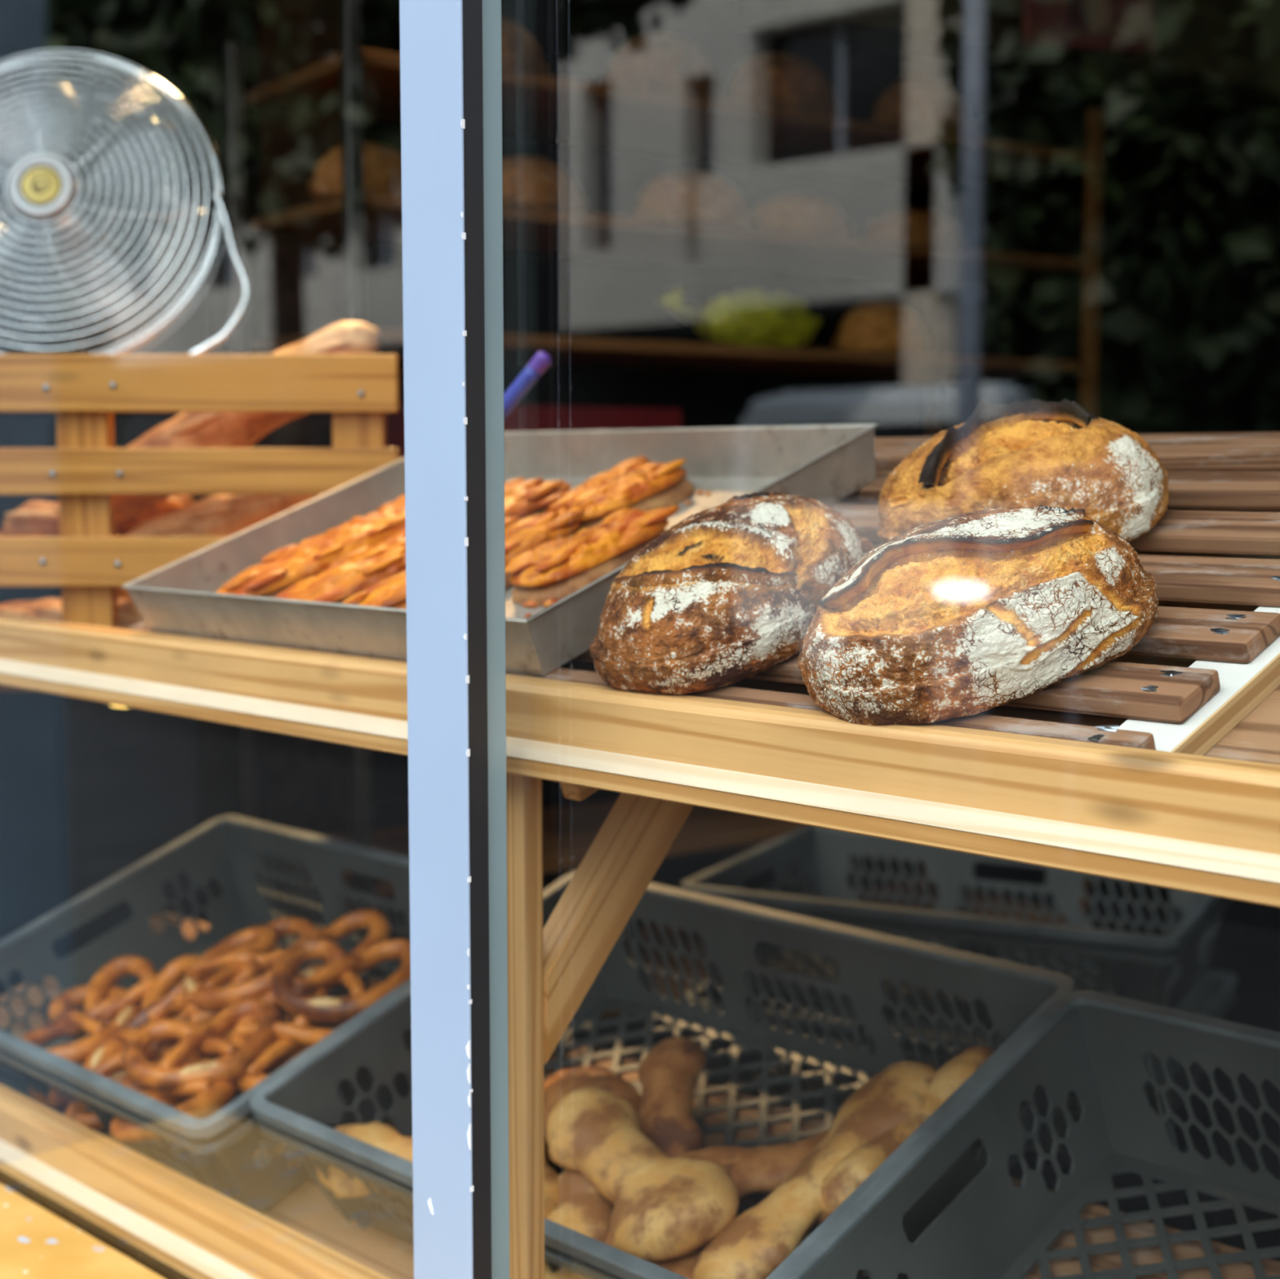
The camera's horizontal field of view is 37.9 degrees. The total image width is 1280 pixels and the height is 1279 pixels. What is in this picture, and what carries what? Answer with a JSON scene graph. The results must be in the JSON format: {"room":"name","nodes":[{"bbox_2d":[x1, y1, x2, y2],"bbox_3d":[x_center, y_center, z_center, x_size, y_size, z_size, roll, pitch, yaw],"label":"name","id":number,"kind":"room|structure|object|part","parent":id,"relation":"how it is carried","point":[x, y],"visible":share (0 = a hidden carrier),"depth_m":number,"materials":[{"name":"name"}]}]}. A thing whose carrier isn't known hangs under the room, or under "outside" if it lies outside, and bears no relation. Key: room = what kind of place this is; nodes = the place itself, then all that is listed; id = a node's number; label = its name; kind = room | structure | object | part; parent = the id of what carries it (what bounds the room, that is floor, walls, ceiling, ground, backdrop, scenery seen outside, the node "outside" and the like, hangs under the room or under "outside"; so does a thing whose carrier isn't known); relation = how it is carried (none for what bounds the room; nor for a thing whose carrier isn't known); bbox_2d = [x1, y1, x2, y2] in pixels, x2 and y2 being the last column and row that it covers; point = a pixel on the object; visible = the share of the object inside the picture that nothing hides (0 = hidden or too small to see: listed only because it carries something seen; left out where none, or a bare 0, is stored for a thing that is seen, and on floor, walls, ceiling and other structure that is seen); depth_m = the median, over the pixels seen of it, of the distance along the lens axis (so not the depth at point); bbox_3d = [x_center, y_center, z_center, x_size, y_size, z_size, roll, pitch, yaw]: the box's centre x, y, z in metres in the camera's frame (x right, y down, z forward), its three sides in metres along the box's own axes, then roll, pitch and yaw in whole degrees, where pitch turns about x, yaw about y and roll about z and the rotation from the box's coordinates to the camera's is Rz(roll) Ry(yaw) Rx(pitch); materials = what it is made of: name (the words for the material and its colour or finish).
{"room":"street outside bakery","nodes":[
{"label":"street outside bakery","id":0,"kind":"room"},
{"bbox_2d":[198,0,352,942],"bbox_3d":[-1.046,-0.694,5.418,0.300,3.100,0.300,5,7,45],"label":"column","id":1,"kind":"structure","parent":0,"point":[303,784],"depth_m":5.27,"materials":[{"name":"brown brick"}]},
{"bbox_2d":[0,0,902,807],"bbox_3d":[-1.170,-0.922,7.368,0.150,3.200,7.000,5,7,45],"label":"wall","id":2,"kind":"structure","parent":0,"point":[544,295],"depth_m":8.06,"materials":[{"name":"paint"}]},
{"bbox_2d":[503,351,551,419],"bbox_3d":[-0.156,-0.213,1.894,0.147,0.156,0.032,2,5,18],"label":"utensil","id":3,"kind":"object","parent":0,"point":[541,361],"visible":0.48,"depth_m":1.86,"materials":[{"name":"blue plastic"}]},
{"bbox_3d":[-0.160,-0.209,1.892,0.131,0.139,0.017,2,6,21],"label":"handle","id":4,"kind":"part","parent":3,"relation":"part of","materials":[{"name":"blue plastic"}]},
{"bbox_2d":[360,0,1154,120],"bbox_3d":[1.782,-2.198,4.287,8.200,0.100,7.000,5,7,45],"label":"ceiling","id":5,"kind":"structure","parent":0,"point":[592,32],"depth_m":7.86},
{"bbox_2d":[278,779,1279,1262],"bbox_3d":[1.782,0.979,4.577,8.200,0.080,7.000,5,7,45],"label":"floor","id":6,"kind":"structure","parent":0,"point":[1246,946],"depth_m":5.49,"materials":[{"name":"tile"}]},
{"bbox_2d":[0,412,242,1278],"bbox_3d":[-0.867,0.354,2.954,0.440,1.460,0.302,0,5,0],"label":"wall","id":7,"kind":"structure","parent":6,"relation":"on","point":[90,790],"depth_m":2.79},
{"bbox_3d":[-0.971,0.347,2.808,0.203,1.340,0.012,0,5,0],"label":"door","id":8,"kind":"part","parent":7,"relation":"part of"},
{"bbox_2d":[0,48,250,354],"bbox_3d":[-0.835,-0.606,2.801,0.539,0.547,0.287,0,5,-2],"label":"desk fan","id":9,"kind":"object","parent":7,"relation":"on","point":[144,176],"visible":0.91,"depth_m":2.72,"materials":[{"name":"silver metal"}]},
{"bbox_3d":[-0.857,-0.503,2.846,0.024,0.251,0.038,0,5,0],"label":"support arm","id":10,"kind":"part","parent":9,"relation":"part of","materials":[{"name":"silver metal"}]},
{"bbox_3d":[-0.763,0.347,2.808,0.203,1.340,0.012,0,5,0],"label":"door","id":11,"kind":"part","parent":7,"relation":"part of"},
{"bbox_2d":[0,470,1279,1278],"bbox_3d":[0.230,0.513,1.662,3.150,1.377,0.710,5,7,45],"label":"display stand","id":12,"kind":"object","parent":6,"relation":"on","point":[1209,824],"visible":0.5,"depth_m":1.51,"materials":[{"name":"brown wood"}]},
{"bbox_2d":[0,684,39,692],"bbox_3d":[-0.571,0.039,2.412,0.602,0.015,0.360,0,5,0],"label":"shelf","id":13,"kind":"object","parent":12,"relation":"attached to","point":[2,688],"depth_m":2.23,"materials":[{"name":"brown wood"}]},
{"bbox_2d":[105,702,128,708],"bbox_3d":[-0.581,0.052,2.100,0.052,0.052,0.052,5,7,45],"label":"lamp","id":14,"kind":"object","parent":12,"relation":"attached to","point":[111,705],"visible":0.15,"depth_m":2.09,"materials":[{"name":"gold metal"}]},
{"bbox_2d":[109,704,128,708],"bbox_3d":[-0.581,0.073,2.102,0.037,0.009,0.037,5,7,45],"label":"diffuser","id":15,"kind":"object","parent":14,"relation":"attached to","point":[112,705],"depth_m":2.09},
{"bbox_3d":[-0.004,0.636,1.439,3.150,0.074,0.048,5,7,45],"label":"rail","id":16,"kind":"part","parent":12,"relation":"part of","materials":[{"name":"brown wood"}]},
{"bbox_2d":[0,354,399,628],"bbox_3d":[-0.575,-0.161,2.393,0.573,0.387,0.322,0,5,0],"label":"wooden crate","id":17,"kind":"object","parent":12,"relation":"on","point":[88,560],"visible":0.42,"depth_m":2.23,"materials":[{"name":"brown wood"}]},
{"bbox_2d":[0,597,144,629],"bbox_3d":[-0.692,-0.019,2.335,0.281,0.070,0.070,0,5,-3],"label":"baguette","id":18,"kind":"object","parent":17,"relation":"in","point":[50,608],"visible":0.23,"depth_m":2.31,"materials":[{"name":"food"}]},
{"bbox_3d":[-0.672,-0.141,2.271,0.062,0.370,0.030,0,5,0],"label":"post","id":19,"kind":"part","parent":17,"relation":"part of","materials":[{"name":"brown wood"}]},
{"bbox_2d":[1,494,194,536],"bbox_3d":[-0.702,-0.155,2.424,0.245,0.085,0.074,-1,5,-9],"label":"baguette","id":20,"kind":"object","parent":17,"relation":"in","point":[34,517],"visible":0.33,"depth_m":2.39,"materials":[{"name":"food"}]},
{"bbox_3d":[-0.575,-0.094,2.249,0.573,0.060,0.020,0,5,0],"label":"rail","id":21,"kind":"part","parent":17,"relation":"part of","materials":[{"name":"brown wood"}]},
{"bbox_3d":[-0.672,-0.072,2.527,0.062,0.185,0.030,0,5,0],"label":"post","id":22,"kind":"part","parent":17,"relation":"part of","materials":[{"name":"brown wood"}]},
{"bbox_3d":[-0.575,-0.306,2.230,0.573,0.068,0.020,0,5,0],"label":"rail","id":23,"kind":"part","parent":17,"relation":"part of","materials":[{"name":"brown wood"}]},
{"bbox_3d":[-0.575,-0.202,2.240,0.573,0.056,0.020,0,5,0],"label":"rail","id":24,"kind":"part","parent":17,"relation":"part of","materials":[{"name":"brown wood"}]},
{"bbox_2d":[124,494,320,536],"bbox_3d":[-0.524,-0.156,2.366,0.283,0.132,0.066,-2,6,-20],"label":"baguette","id":25,"kind":"object","parent":17,"relation":"in","point":[219,515],"visible":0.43,"depth_m":2.34,"materials":[{"name":"food"}]},
{"bbox_2d":[115,320,379,522],"bbox_3d":[-0.513,-0.273,2.343,0.374,0.254,0.091,0,5,-2],"label":"baguette","id":26,"kind":"object","parent":17,"relation":"in","point":[186,429],"visible":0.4,"depth_m":2.31,"materials":[{"name":"food"}]},
{"bbox_3d":[-0.340,-0.141,2.271,0.062,0.370,0.030,0,5,0],"label":"post","id":27,"kind":"part","parent":17,"relation":"part of","materials":[{"name":"brown wood"}]},
{"bbox_2d":[0,814,411,1213],"bbox_3d":[-0.513,0.436,2.297,0.499,0.301,0.696,-5,7,-45],"label":"plastic crate","id":28,"kind":"object","parent":12,"relation":"on","point":[218,1149],"visible":0.45,"depth_m":2.47,"materials":[{"name":"plastic"}]},
{"bbox_2d":[20,985,141,1064],"bbox_3d":[-0.694,0.483,2.333,0.138,0.066,0.184,1,5,8],"label":"pretzel","id":29,"kind":"object","parent":28,"relation":"in","point":[66,1022],"visible":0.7,"depth_m":2.31,"materials":[{"name":"food"}]},
{"bbox_2d":[28,1048,158,1110],"bbox_3d":[-0.648,0.515,2.267,0.179,0.083,0.137,-2,6,-23],"label":"pretzel","id":30,"kind":"object","parent":28,"relation":"in","point":[55,1101],"visible":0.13,"depth_m":2.21,"materials":[{"name":"food"}]},
{"bbox_2d":[140,945,263,1044],"bbox_3d":[-0.551,0.435,2.305,0.183,0.112,0.116,3,6,32],"label":"pretzel","id":31,"kind":"object","parent":30,"relation":"on","point":[167,979],"visible":0.4,"depth_m":2.30,"materials":[{"name":"food"}]},
{"bbox_2d":[181,925,300,1012],"bbox_3d":[-0.496,0.408,2.291,0.130,0.076,0.187,-2,6,-25],"label":"pretzel","id":32,"kind":"object","parent":31,"relation":"on","point":[208,996],"visible":0.88,"depth_m":2.27,"materials":[{"name":"food"}]},
{"bbox_2d":[248,909,391,989],"bbox_3d":[-0.406,0.387,2.320,0.186,0.085,0.127,1,5,12],"label":"pretzel","id":33,"kind":"object","parent":32,"relation":"on","point":[379,926],"visible":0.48,"depth_m":2.34,"materials":[{"name":"food"}]},
{"bbox_2d":[64,1059,195,1142],"bbox_3d":[-0.574,0.533,2.174,0.186,0.071,0.134,3,6,31],"label":"pretzel","id":34,"kind":"object","parent":28,"relation":"in","point":[77,1113],"visible":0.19,"depth_m":2.15,"materials":[{"name":"food"}]},
{"bbox_2d":[88,991,192,1090],"bbox_3d":[-0.596,0.488,2.230,0.129,0.104,0.177,0,5,4],"label":"pretzel","id":35,"kind":"object","parent":28,"relation":"in","point":[106,1060],"visible":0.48,"depth_m":2.25,"materials":[{"name":"food"}]},
{"bbox_2d":[84,955,223,1026],"bbox_3d":[-0.621,0.455,2.359,0.187,0.092,0.120,1,5,16],"label":"pretzel","id":36,"kind":"object","parent":28,"relation":"in","point":[97,991],"visible":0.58,"depth_m":2.38,"materials":[{"name":"food"}]},
{"bbox_2d":[110,1057,236,1142],"bbox_3d":[-0.526,0.514,2.110,0.137,0.055,0.187,-1,5,-13],"label":"pretzel","id":37,"kind":"object","parent":28,"relation":"in","point":[211,1098],"visible":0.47,"depth_m":2.06,"materials":[{"name":"food"}]},
{"bbox_2d":[120,998,283,1092],"bbox_3d":[-0.504,0.468,2.146,0.185,0.078,0.134,-1,5,-9],"label":"pretzel","id":38,"kind":"object","parent":37,"relation":"on","point":[204,1038],"visible":0.97,"depth_m":2.13,"materials":[{"name":"food"}]},
{"bbox_2d":[173,1034,225,1061],"bbox_3d":[-0.506,0.477,2.273,0.134,0.069,0.187,-3,6,-31],"label":"pretzel","id":39,"kind":"object","parent":28,"relation":"in","point":[194,1055],"visible":0.04,"depth_m":2.21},
{"bbox_2d":[228,976,334,1093],"bbox_3d":[-0.412,0.461,2.152,0.125,0.109,0.178,-2,6,-22],"label":"pretzel","id":40,"kind":"object","parent":28,"relation":"in","point":[291,1036],"visible":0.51,"depth_m":2.14,"materials":[{"name":"food"}]},
{"bbox_2d":[224,1008,345,1075],"bbox_3d":[-0.422,0.472,2.229,0.187,0.070,0.131,3,6,34],"label":"pretzel","id":41,"kind":"object","parent":28,"relation":"in","point":[286,1017],"visible":0.05,"depth_m":2.17,"materials":[{"name":"food"}]},
{"bbox_2d":[270,938,410,1024],"bbox_3d":[-0.353,0.403,2.210,0.187,0.076,0.128,1,5,13],"label":"pretzel","id":42,"kind":"object","parent":28,"relation":"in","point":[295,1000],"visible":0.92,"depth_m":2.19,"materials":[{"name":"food"}]},
{"bbox_3d":[-0.097,0.657,1.552,0.020,1.110,0.034,-5,7,-45],"label":"post","id":43,"kind":"part","parent":12,"relation":"part of","materials":[{"name":"brown wood"}]},
{"bbox_3d":[-0.004,0.077,1.388,3.150,0.074,0.048,5,7,45],"label":"rail","id":44,"kind":"part","parent":12,"relation":"part of","materials":[{"name":"brown wood"}]},
{"bbox_2d":[249,871,1076,1278],"bbox_3d":[0.011,0.459,1.845,0.499,0.301,0.696,-5,7,-45],"label":"plastic crate","id":45,"kind":"object","parent":12,"relation":"on","point":[294,1110],"visible":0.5,"depth_m":1.95,"materials":[{"name":"plastic"}]},
{"bbox_2d":[315,1122,412,1198],"bbox_3d":[-0.231,0.528,1.884,0.219,0.070,0.095,3,6,30],"label":"bread roll","id":46,"kind":"object","parent":45,"relation":"in","point":[380,1135],"visible":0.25,"depth_m":1.89,"materials":[{"name":"food"}]},
{"bbox_2d":[544,1261,585,1278],"bbox_3d":[-0.093,0.558,1.697,0.087,0.044,0.190,-3,6,-34],"label":"flatbread","id":47,"kind":"object","parent":45,"relation":"in","point":[561,1273],"visible":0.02,"depth_m":1.63,"materials":[{"name":"food"}]},
{"bbox_2d":[543,1137,559,1218],"bbox_3d":[-0.124,0.526,1.835,0.094,0.078,0.177,-1,5,-15],"label":"flatbread","id":48,"kind":"object","parent":47,"relation":"on","point":[551,1177],"visible":0.07,"depth_m":1.79,"materials":[{"name":"food"}]},
{"bbox_2d":[543,1072,640,1160],"bbox_3d":[-0.091,0.491,1.902,0.188,0.081,0.104,0,5,-5],"label":"bread roll","id":49,"kind":"object","parent":48,"relation":"on","point":[620,1087],"visible":0.27,"depth_m":1.90,"materials":[{"name":"food"}]},
{"bbox_2d":[546,1168,613,1243],"bbox_3d":[-0.055,0.538,1.759,0.090,0.096,0.159,1,5,12],"label":"bread roll","id":50,"kind":"object","parent":45,"relation":"in","point":[581,1208],"visible":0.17,"depth_m":1.74,"materials":[{"name":"food"}]},
{"bbox_2d":[543,1066,619,1089],"bbox_3d":[-0.115,0.508,1.965,0.212,0.095,0.102,-2,6,-20],"label":"flatbread","id":51,"kind":"object","parent":45,"relation":"in","point":[590,1070],"visible":0.09,"depth_m":1.99,"materials":[{"name":"food"}]},
{"bbox_2d":[604,1231,703,1278],"bbox_3d":[0.043,0.555,1.620,0.095,0.064,0.210,-3,6,-34],"label":"flatbread","id":52,"kind":"object","parent":45,"relation":"in","point":[683,1266],"visible":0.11,"depth_m":1.62,"materials":[{"name":"food"}]},
{"bbox_2d":[546,1088,738,1261],"bbox_3d":[-0.009,0.493,1.728,0.114,0.080,0.284,-3,6,-30],"label":"bread roll","id":53,"kind":"object","parent":52,"relation":"on","point":[665,1208],"visible":0.99,"depth_m":1.67,"materials":[{"name":"food"}]},
{"bbox_2d":[692,1061,936,1278],"bbox_3d":[0.163,0.478,1.657,0.284,0.166,0.110,-5,7,-42],"label":"bread roll","id":54,"kind":"object","parent":52,"relation":"on","point":[759,1239],"visible":0.76,"depth_m":1.62,"materials":[{"name":"food"}]},
{"bbox_2d":[814,1045,995,1226],"bbox_3d":[0.242,0.444,1.671,0.222,0.138,0.079,-4,6,-36],"label":"bread roll","id":55,"kind":"object","parent":54,"relation":"on","point":[848,1174],"visible":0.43,"depth_m":1.64,"materials":[{"name":"food"}]},
{"bbox_2d":[637,1036,706,1158],"bbox_3d":[0.026,0.476,1.894,0.081,0.106,0.186,0,5,4],"label":"bread roll","id":56,"kind":"object","parent":45,"relation":"in","point":[668,1076],"visible":0.66,"depth_m":1.88,"materials":[{"name":"food"}]},
{"bbox_2d":[676,1129,830,1199],"bbox_3d":[0.133,0.498,1.764,0.219,0.067,0.102,0,5,4],"label":"bread roll","id":57,"kind":"object","parent":45,"relation":"in","point":[762,1169],"visible":0.23,"depth_m":1.75,"materials":[{"name":"food"}]},
{"bbox_2d":[128,431,1279,755],"bbox_3d":[0.083,-0.074,1.724,0.566,0.231,1.190,-5,7,-45],"label":"rack","id":58,"kind":"object","parent":12,"relation":"on","point":[1189,710],"visible":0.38,"depth_m":1.32,"materials":[{"name":"brown wood"}]},
{"bbox_2d":[120,423,878,675],"bbox_3d":[-0.149,-0.106,1.837,0.454,0.208,0.622,-5,7,-45],"label":"baking tray","id":59,"kind":"object","parent":58,"relation":"in","point":[826,464],"visible":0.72,"depth_m":1.85,"materials":[{"name":"metal"}]},
{"bbox_2d":[216,493,405,598],"bbox_3d":[-0.290,-0.102,1.979,0.351,0.147,0.105,-4,7,-39],"label":"pastry","id":60,"kind":"object","parent":59,"relation":"in","point":[283,567],"visible":0.39,"depth_m":1.92,"materials":[{"name":"food"}]},
{"bbox_2d":[275,477,571,604],"bbox_3d":[-0.211,-0.090,1.888,0.351,0.147,0.109,-4,7,-38],"label":"pastry","id":61,"kind":"object","parent":59,"relation":"in","point":[352,573],"visible":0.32,"depth_m":1.82,"materials":[{"name":"food"}]},
{"bbox_2d":[342,509,585,608],"bbox_3d":[-0.165,-0.063,1.768,0.259,0.119,0.109,-4,7,-40],"label":"pastry","id":62,"kind":"object","parent":59,"relation":"in","point":[525,535],"visible":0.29,"depth_m":1.76,"materials":[{"name":"food"}]},
{"bbox_2d":[505,505,679,606],"bbox_3d":[-0.047,-0.079,1.715,0.175,0.088,0.085,-4,7,-37],"label":"pastry","id":63,"kind":"object","parent":59,"relation":"in","point":[557,568],"visible":0.91,"depth_m":1.68,"materials":[{"name":"food"}]},
{"bbox_2d":[537,456,694,531],"bbox_3d":[-0.023,-0.144,1.881,0.156,0.084,0.110,-4,7,-38],"label":"pastry","id":64,"kind":"object","parent":59,"relation":"in","point":[637,482],"visible":0.73,"depth_m":1.85,"materials":[{"name":"food"}]},
{"bbox_2d":[521,489,711,617],"bbox_3d":[-0.148,-0.079,1.837,0.574,0.141,0.383,5,7,44],"label":"crumbs","id":65,"kind":"object","parent":59,"relation":"on","point":[529,604],"visible":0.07,"depth_m":1.66,"materials":[{"name":"food"}]},
{"bbox_2d":[590,490,874,695],"bbox_3d":[0.075,-0.041,1.460,0.174,0.149,0.253,5,7,43],"label":"loaf","id":66,"kind":"object","parent":58,"relation":"on","point":[728,593],"visible":0.93,"depth_m":1.38,"materials":[{"name":"food"}]},
{"bbox_2d":[797,505,1158,725],"bbox_3d":[0.231,-0.020,1.283,0.244,0.146,0.180,-1,5,-16],"label":"loaf","id":67,"kind":"object","parent":58,"relation":"on","point":[973,613],"visible":1,"depth_m":1.22,"materials":[{"name":"food"}]},
{"bbox_2d":[876,398,1168,544],"bbox_3d":[0.307,-0.125,1.508,0.233,0.137,0.164,2,6,21],"label":"loaf","id":68,"kind":"object","parent":58,"relation":"on","point":[1033,452],"visible":0.67,"depth_m":1.45,"materials":[{"name":"food"}]},
{"bbox_2d":[777,990,1279,1278],"bbox_3d":[0.487,0.509,1.350,0.499,0.301,0.696,-5,7,-45],"label":"plastic crate","id":69,"kind":"object","parent":12,"relation":"on","point":[1093,1045],"visible":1,"depth_m":1.64,"materials":[{"name":"plastic"}]},
{"bbox_2d":[223,0,1103,1017],"bbox_3d":[0.125,-0.091,3.979,1.878,2.160,0.528,-4,6,-35],"label":"rack","id":70,"kind":"object","parent":6,"relation":"on","point":[354,85],"visible":0.47,"depth_m":3.79,"materials":[{"name":"wood"}]},
{"bbox_3d":[-0.776,-0.061,3.655,0.028,2.160,0.028,-4,6,-35],"label":"post","id":71,"kind":"part","parent":70,"relation":"part of","materials":[{"name":"metal"}]},
{"bbox_2d":[309,142,401,201],"bbox_3d":[-0.491,-0.839,3.369,0.161,0.111,0.224,4,7,38],"label":"loaf","id":72,"kind":"object","parent":70,"relation":"on","point":[382,165],"visible":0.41,"depth_m":3.29,"materials":[{"name":"food"}]},
{"bbox_3d":[-0.489,-0.024,3.247,0.028,2.160,0.028,-4,6,-35],"label":"post","id":73,"kind":"part","parent":70,"relation":"part of","materials":[{"name":"metal"}]},
{"bbox_2d":[501,17,546,75],"bbox_3d":[-0.283,-1.094,3.466,0.182,0.121,0.242,3,6,32],"label":"loaf","id":74,"kind":"object","parent":70,"relation":"on","point":[520,52],"visible":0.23,"depth_m":3.41,"materials":[{"name":"food"}]},
{"bbox_2d":[386,404,681,458],"bbox_3d":[-0.253,-0.402,3.661,0.580,0.102,0.340,-4,6,-35],"label":"tray","id":75,"kind":"object","parent":70,"relation":"on","point":[522,417],"visible":0.28,"depth_m":3.54,"materials":[{"name":"plastic"}]},
{"bbox_2d":[502,155,586,212],"bbox_3d":[-0.215,-0.852,3.511,0.172,0.112,0.241,5,7,43],"label":"loaf","id":76,"kind":"object","parent":70,"relation":"on","point":[527,181],"visible":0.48,"depth_m":3.44,"materials":[{"name":"food"}]},
{"bbox_2d":[601,33,722,99],"bbox_3d":[0.044,-1.124,3.694,0.181,0.139,0.263,5,7,43],"label":"loaf","id":77,"kind":"object","parent":70,"relation":"on","point":[660,62],"visible":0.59,"depth_m":3.61,"materials":[{"name":"food"}]},
{"bbox_2d":[245,48,1083,187],"bbox_3d":[0.125,-1.062,3.891,1.818,0.024,0.468,-4,6,-35],"label":"shelf","id":78,"kind":"object","parent":70,"relation":"attached to","point":[535,106],"depth_m":3.82,"materials":[{"name":"brown wood"}]},
{"bbox_2d":[248,191,1080,285],"bbox_3d":[0.125,-0.823,3.913,1.818,0.024,0.468,-4,6,-35],"label":"shelf","id":79,"kind":"object","parent":70,"relation":"attached to","point":[526,230],"depth_m":3.82,"materials":[{"name":"brown wood"}]},
{"bbox_2d":[250,327,1079,379],"bbox_3d":[0.125,-0.594,3.933,1.818,0.024,0.468,-4,6,-35],"label":"shelf","id":80,"kind":"object","parent":70,"relation":"attached to","point":[518,348],"depth_m":3.85,"materials":[{"name":"brown wood"}]},
{"bbox_2d":[631,171,753,227],"bbox_3d":[0.108,-0.878,3.749,0.261,0.120,0.181,-4,7,-41],"label":"loaf","id":81,"kind":"object","parent":70,"relation":"on","point":[693,197],"visible":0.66,"depth_m":3.67,"materials":[{"name":"food"}]},
{"bbox_2d":[657,285,821,347],"bbox_3d":[0.204,-0.658,3.822,0.415,0.122,0.154,-4,7,-38],"label":"bread bag","id":82,"kind":"object","parent":70,"relation":"on","point":[751,317],"visible":0.93,"depth_m":3.78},
{"bbox_2d":[721,53,837,116],"bbox_3d":[0.289,-1.140,3.865,0.260,0.140,0.182,-4,7,-41],"label":"loaf","id":83,"kind":"object","parent":70,"relation":"on","point":[780,81],"visible":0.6,"depth_m":3.78,"materials":[{"name":"food"}]},
{"bbox_2d":[750,193,852,237],"bbox_3d":[0.331,-0.885,3.917,0.241,0.101,0.171,-4,6,-35],"label":"loaf","id":84,"kind":"object","parent":70,"relation":"on","point":[788,212],"visible":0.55,"depth_m":3.84,"materials":[{"name":"food"}]},
{"bbox_2d":[833,301,928,353],"bbox_3d":[0.525,-0.675,4.059,0.222,0.120,0.162,-4,7,-41],"label":"loaf","id":85,"kind":"object","parent":70,"relation":"on","point":[885,326],"visible":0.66,"depth_m":3.99,"materials":[{"name":"food"}]},
{"bbox_2d":[862,208,964,248],"bbox_3d":[0.607,-0.904,4.132,0.241,0.100,0.171,-4,6,-35],"label":"loaf","id":86,"kind":"object","parent":70,"relation":"on","point":[917,226],"visible":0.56,"depth_m":4.06,"materials":[{"name":"food"}]},
{"bbox_2d":[869,76,973,135],"bbox_3d":[0.617,-1.161,4.093,0.241,0.140,0.183,-4,7,-41],"label":"loaf","id":87,"kind":"object","parent":70,"relation":"on","point":[927,103],"visible":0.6,"depth_m":4.01,"materials":[{"name":"food"}]},
{"bbox_3d":[0.739,-0.158,4.712,0.028,2.160,0.028,-4,6,-35],"label":"post","id":88,"kind":"part","parent":70,"relation":"part of","materials":[{"name":"brown wood"}]},
{"bbox_3d":[1.026,-0.121,4.304,0.028,2.160,0.028,-4,6,-35],"label":"post","id":89,"kind":"part","parent":70,"relation":"part of","materials":[{"name":"brown wood"}]},
{"bbox_2d":[750,1056,1231,1242],"bbox_3d":[0.474,0.879,2.757,0.680,0.450,0.500,3,6,27],"label":"trolley","id":90,"kind":"object","parent":6,"relation":"on","point":[1138,1203],"visible":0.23,"depth_m":2.60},
{"bbox_2d":[684,933,1237,1156],"bbox_3d":[0.474,0.580,2.730,0.696,0.150,0.508,3,6,27],"label":"plastic crate","id":91,"kind":"object","parent":90,"relation":"on","point":[1213,994],"visible":0.13,"depth_m":2.65,"materials":[{"name":"plastic"}]},
{"bbox_2d":[680,826,1231,1023],"bbox_3d":[0.474,0.415,2.715,0.696,0.150,0.508,3,6,27],"label":"plastic crate","id":92,"kind":"object","parent":91,"relation":"on","point":[1156,970],"visible":0.56,"depth_m":2.64,"materials":[{"name":"plastic"}]},
{"bbox_3d":[0.650,0.924,2.423,0.040,0.420,0.040,3,6,27],"label":"leg","id":93,"kind":"part","parent":90,"relation":"part of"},
{"bbox_3d":[0.850,0.889,2.814,0.040,0.420,0.040,3,6,27],"label":"leg","id":94,"kind":"part","parent":90,"relation":"part of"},
{"bbox_2d":[738,0,1279,107],"bbox_3d":[1.338,-1.791,5.232,2.452,0.400,0.200,-4,6,-32],"label":"trim","id":95,"kind":"structure","parent":0,"point":[1227,50],"depth_m":5.10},
{"bbox_2d":[1021,0,1156,53],"bbox_3d":[1.111,-1.577,4.592,0.518,0.290,0.028,-4,7,-38],"label":"wall sign","id":96,"kind":"object","parent":95,"relation":"attached to","point":[1117,25],"visible":1,"depth_m":4.59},
{"bbox_3d":[1.059,-1.587,4.540,0.079,0.200,0.012,-12,11,-37],"label":"magenta panel","id":97,"kind":"part","parent":96,"relation":"part of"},
{"bbox_3d":[1.218,-1.619,4.663,0.189,0.160,0.012,-12,11,-37],"label":"magenta panel","id":98,"kind":"part","parent":96,"relation":"part of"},
{"bbox_2d":[898,89,1279,437],"bbox_3d":[4.310,-0.883,6.945,8.200,3.200,0.150,5,7,45],"label":"hedge","id":99,"kind":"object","parent":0,"point":[1189,321],"depth_m":8.74,"materials":[{"name":"plant"}]},
{"bbox_3d":[-0.691,0.930,2.089,8.500,0.470,0.045,5,7,45],"label":"wall","id":100,"kind":"structure","parent":0,"visible":0},
{"bbox_2d":[0,1183,164,1278],"bbox_3d":[0.023,0.706,1.131,2.470,0.039,0.296,5,7,45],"label":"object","id":101,"kind":"structure","parent":100,"relation":"attached to","point":[36,1243],"depth_m":1.89,"materials":[{"name":"yellow paint"}]},
{"bbox_2d":[399,0,509,1278],"bbox_3d":[-0.136,-0.376,1.370,0.071,2.300,0.047,5,7,45],"label":"window frame","id":102,"kind":"structure","parent":100,"relation":"attached to","point":[451,51],"depth_m":1.39,"materials":[{"name":"blue paint"}]}
]}

